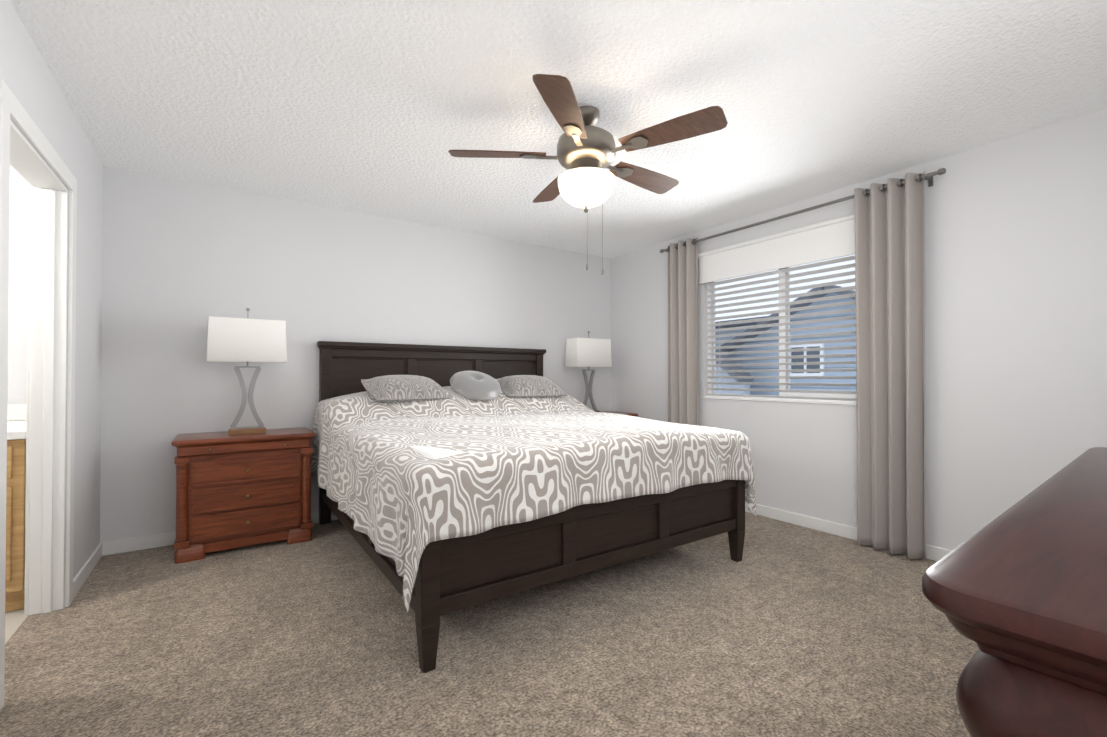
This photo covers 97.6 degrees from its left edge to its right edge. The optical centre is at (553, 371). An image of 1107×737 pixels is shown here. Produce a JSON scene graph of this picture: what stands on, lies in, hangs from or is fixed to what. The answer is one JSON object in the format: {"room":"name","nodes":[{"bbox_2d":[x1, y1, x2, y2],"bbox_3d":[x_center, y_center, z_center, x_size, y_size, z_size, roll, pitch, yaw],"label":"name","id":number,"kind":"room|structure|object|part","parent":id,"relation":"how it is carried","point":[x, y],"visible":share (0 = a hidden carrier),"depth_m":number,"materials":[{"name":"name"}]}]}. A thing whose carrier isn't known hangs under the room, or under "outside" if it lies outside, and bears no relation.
{"room":"bedroom","nodes":[
{"label":"bedroom","id":0,"kind":"room"},
{"bbox_2d":[5,609,27,643],"bbox_3d":[-3.202,1.182,1.334,2.280,0.100,2.640,0,-1,-34],"label":"floor","id":1,"kind":"structure","parent":0,"point":[15,619],"depth_m":2.21,"materials":[{"name":"beige plastic"}]},
{"bbox_2d":[5,404,25,611],"bbox_3d":[-2.974,0.662,2.441,0.620,0.960,0.780,0,-1,-34],"label":"bathroom vanity","id":2,"kind":"object","parent":1,"relation":"on","point":[15,513],"visible":0.42,"depth_m":2.29,"materials":[{"name":"brown wood"}]},
{"bbox_2d":[0,0,102,607],"bbox_3d":[-1.607,-0.090,1.142,0.120,2.440,4.500,0,-1,-34],"label":"wall","id":3,"kind":"structure","parent":0,"point":[26,76],"depth_m":2.59,"materials":[{"name":"white paint"}]},
{"bbox_2d":[0,78,76,709],"bbox_3d":[-2.175,0.084,1.969,0.152,2.108,1.006,0,-1,-34],"label":"door frame","id":4,"kind":"structure","parent":3,"relation":"attached to","point":[50,434],"depth_m":2.29,"materials":[{"name":"white wood"}]},
{"bbox_2d":[73,542,103,598],"bbox_3d":[-2.606,1.102,2.707,0.014,0.085,0.710,0,-1,-34],"label":"baseboard","id":5,"kind":"structure","parent":3,"relation":"attached to","point":[89,565],"depth_m":2.68,"materials":[{"name":"white wood"}]},
{"bbox_2d":[7,165,610,541],"bbox_3d":[-2.064,-0.067,3.640,6.750,2.440,0.140,0,-1,-34],"label":"wall","id":6,"kind":"structure","parent":0,"point":[182,261],"depth_m":3.50,"materials":[{"name":"white paint"}]},
{"bbox_2d":[104,510,337,555],"bbox_3d":[-1.104,1.116,4.192,4.170,0.085,0.018,0,-1,-34],"label":"baseboard","id":7,"kind":"structure","parent":6,"relation":"attached to","point":[164,539],"depth_m":3.13,"materials":[{"name":"white wood"}]},
{"bbox_2d":[0,512,978,736],"bbox_3d":[0.187,1.192,2.359,4.470,0.100,4.780,0,-1,-34],"label":"floor carpet","id":8,"kind":"object","parent":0,"point":[783,629],"visible":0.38,"depth_m":1.97,"materials":[{"name":"beige carpet"}]},
{"bbox_2d":[171,427,315,563],"bbox_3d":[-2.067,0.782,3.265,0.780,0.736,0.457,0,-1,-34],"label":"nightstand","id":9,"kind":"object","parent":8,"relation":"on","point":[238,490],"visible":1,"depth_m":3.09,"materials":[{"name":"brown wood"}]},
{"bbox_2d":[206,308,286,434],"bbox_3d":[-2.051,-0.009,3.249,0.450,0.842,0.210,0,-1,-34],"label":"lamp","id":10,"kind":"object","parent":9,"relation":"on","point":[247,340],"visible":1,"depth_m":3.19,"materials":[{"name":"white fabric"}]},
{"bbox_3d":[-2.051,-0.207,3.251,0.450,0.282,0.210,0,-1,-34],"label":"lamp shade","id":11,"kind":"part","parent":10,"relation":"part of","materials":[{"name":"white fabric"}]},
{"bbox_3d":[-2.051,-0.026,3.249,0.194,0.808,0.060,0,-1,-34],"label":"stem","id":12,"kind":"part","parent":10,"relation":"part of","materials":[{"name":"silver metal"}]},
{"bbox_2d":[311,341,755,672],"bbox_3d":[-0.300,0.458,3.307,2.180,1.385,2.385,0,-1,-34],"label":"bed","id":13,"kind":"object","parent":8,"relation":"on","point":[450,479],"visible":1,"depth_m":2.42,"materials":[{"name":"grey fabric"}]},
{"bbox_2d":[450,371,500,400],"bbox_3d":[-0.613,0.105,3.821,0.410,0.232,0.366,0,-1,-34],"label":"pillow","id":14,"kind":"object","parent":13,"relation":"on","point":[466,385],"depth_m":3.70,"materials":[{"name":"grey fabric"}]},
{"bbox_2d":[311,386,755,611],"bbox_3d":[-0.277,0.498,3.272,2.180,0.782,2.304,0,-1,-34],"label":"comforter","id":15,"kind":"object","parent":13,"relation":"on","point":[459,492],"depth_m":2.33,"materials":[{"name":"grey fabric"}]},
{"bbox_3d":[-0.319,0.625,3.333,1.890,0.548,2.150,0,-1,-34],"label":"mattress","id":16,"kind":"part","parent":13,"relation":"part of","materials":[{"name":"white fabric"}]},
{"bbox_2d":[600,411,637,416],"bbox_3d":[0.437,0.798,4.980,0.780,0.736,0.457,0,-1,-34],"label":"nightstand","id":17,"kind":"object","parent":8,"relation":"on","point":[630,414],"depth_m":5.00,"materials":[{"name":"brown wood"}]},
{"bbox_2d":[565,331,611,411],"bbox_3d":[0.359,0.006,4.924,0.450,0.842,0.210,0,-1,-34],"label":"lamp","id":18,"kind":"object","parent":17,"relation":"on","point":[588,352],"visible":0.94,"depth_m":4.85,"materials":[{"name":"white fabric"}]},
{"bbox_3d":[0.359,-0.192,4.926,0.450,0.282,0.210,0,-1,-34],"label":"lamp shade","id":19,"kind":"part","parent":18,"relation":"part of","materials":[{"name":"white fabric"}]},
{"bbox_3d":[0.359,-0.011,4.924,0.194,0.808,0.060,0,-1,-34],"label":"stem","id":20,"kind":"part","parent":18,"relation":"part of","materials":[{"name":"silver metal"}]},
{"bbox_2d":[922,447,1106,736],"bbox_3d":[1.211,0.677,0.813,1.671,0.900,0.627,0,-1,-34],"label":"dresser","id":21,"kind":"object","parent":8,"relation":"on","point":[1017,592],"visible":1,"depth_m":0.51,"materials":[{"name":"brown wood"}]},
{"bbox_2d":[10,0,1106,257],"bbox_3d":[-0.753,-1.354,1.738,6.750,0.100,4.780,0,-1,-34],"label":"ceiling","id":22,"kind":"structure","parent":0,"point":[380,108],"depth_m":2.25,"materials":[{"name":"white paint"}]},
{"bbox_2d":[448,74,727,274],"bbox_3d":[0.189,-0.889,2.454,1.276,0.813,1.310,0,-1,-34],"label":"ceiling fan","id":23,"kind":"object","parent":22,"relation":"hanging from","point":[587,149],"visible":1,"depth_m":2.31,"materials":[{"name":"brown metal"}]},
{"bbox_3d":[0.163,-1.046,2.424,0.294,0.500,0.294,0,-1,-34],"label":"motor","id":24,"kind":"part","parent":23,"relation":"part of","materials":[{"name":"silver metal"}]},
{"bbox_3d":[0.163,-0.895,2.422,0.284,0.135,0.284,0,-1,-34],"label":"lamp shade","id":25,"kind":"part","parent":23,"relation":"part of","materials":[{"name":"white glass"}]},
{"bbox_2d":[611,108,1106,549],"bbox_3d":[1.973,-0.067,3.594,0.140,2.440,4.500,0,-1,-34],"label":"wall","id":26,"kind":"structure","parent":0,"point":[1015,319],"depth_m":2.80,"materials":[{"name":"white paint"}]},
{"bbox_2d":[698,214,856,398],"bbox_3d":[1.787,-0.425,3.803,0.155,1.320,1.530,0,-1,-34],"label":"window","id":27,"kind":"structure","parent":26,"relation":"in","point":[830,239],"depth_m":3.78,"materials":[{"name":"white plastic"}]},
{"bbox_2d":[698,214,854,283],"bbox_3d":[1.741,-0.927,3.776,0.044,0.317,1.530,0,-1,-34],"label":"shade","id":28,"kind":"object","parent":27,"relation":"attached to","point":[832,238],"depth_m":3.74,"materials":[{"name":"white fabric"}]},
{"bbox_2d":[705,255,856,402],"bbox_3d":[1.783,-0.361,3.800,0.044,1.165,1.414,0,-1,-34],"label":"window blinds","id":29,"kind":"object","parent":27,"relation":"attached to","point":[810,399],"visible":0.58,"depth_m":3.76,"materials":[{"name":"white plastic"}]},
{"bbox_3d":[1.823,-0.355,3.827,0.068,1.180,1.430,0,-1,-34],"label":"frame","id":30,"kind":"part","parent":27,"relation":"part of","materials":[{"name":"white plastic"}]},
{"bbox_3d":[1.824,-0.355,3.828,0.005,1.100,1.350,0,-1,-34],"label":"glass","id":31,"kind":"part","parent":27,"relation":"part of","materials":[{"name":"clear glass"}]},
{"bbox_2d":[703,397,856,405],"bbox_3d":[1.776,0.229,3.789,0.062,0.012,1.430,0,-1,-34],"label":"window sill","id":32,"kind":"structure","parent":26,"relation":"attached to","point":[783,401],"depth_m":3.75,"materials":[{"name":"white wood"}]},
{"bbox_2d":[660,168,945,252],"bbox_3d":[1.696,-1.160,3.778,0.116,0.060,2.236,0,-1,-34],"label":"curtain rod","id":33,"kind":"object","parent":26,"relation":"attached to","point":[929,176],"visible":0.88,"depth_m":3.45,"materials":[{"name":"silver metal"}]},
{"bbox_2d":[668,237,698,425],"bbox_3d":[1.183,-0.025,4.453,0.105,2.348,0.354,0,-1,-34],"label":"curtain","id":34,"kind":"object","parent":33,"relation":"hanging from","point":[683,392],"visible":0.77,"depth_m":4.43,"materials":[{"name":"grey fabric"}]},
{"bbox_2d":[667,173,921,251],"bbox_3d":[1.661,-1.171,3.760,0.052,0.052,1.997,0,-1,-34],"label":"grommet","id":35,"kind":"object","parent":33,"relation":"hanging from","point":[900,180],"visible":0.38,"depth_m":3.10,"materials":[{"name":"silver metal"}]},
{"bbox_2d":[854,171,925,560],"bbox_3d":[2.125,-0.038,3.069,0.121,2.348,0.393,0,-1,-34],"label":"curtain","id":36,"kind":"object","parent":33,"relation":"hanging from","point":[890,328],"visible":1,"depth_m":3.04,"materials":[{"name":"grey fabric"}]},
{"bbox_2d":[745,502,951,560],"bbox_3d":[1.908,1.110,3.539,0.018,0.085,4.500,0,-1,-34],"label":"baseboard","id":37,"kind":"structure","parent":26,"relation":"attached to","point":[934,553],"depth_m":3.51,"materials":[{"name":"white wood"}]}
]}

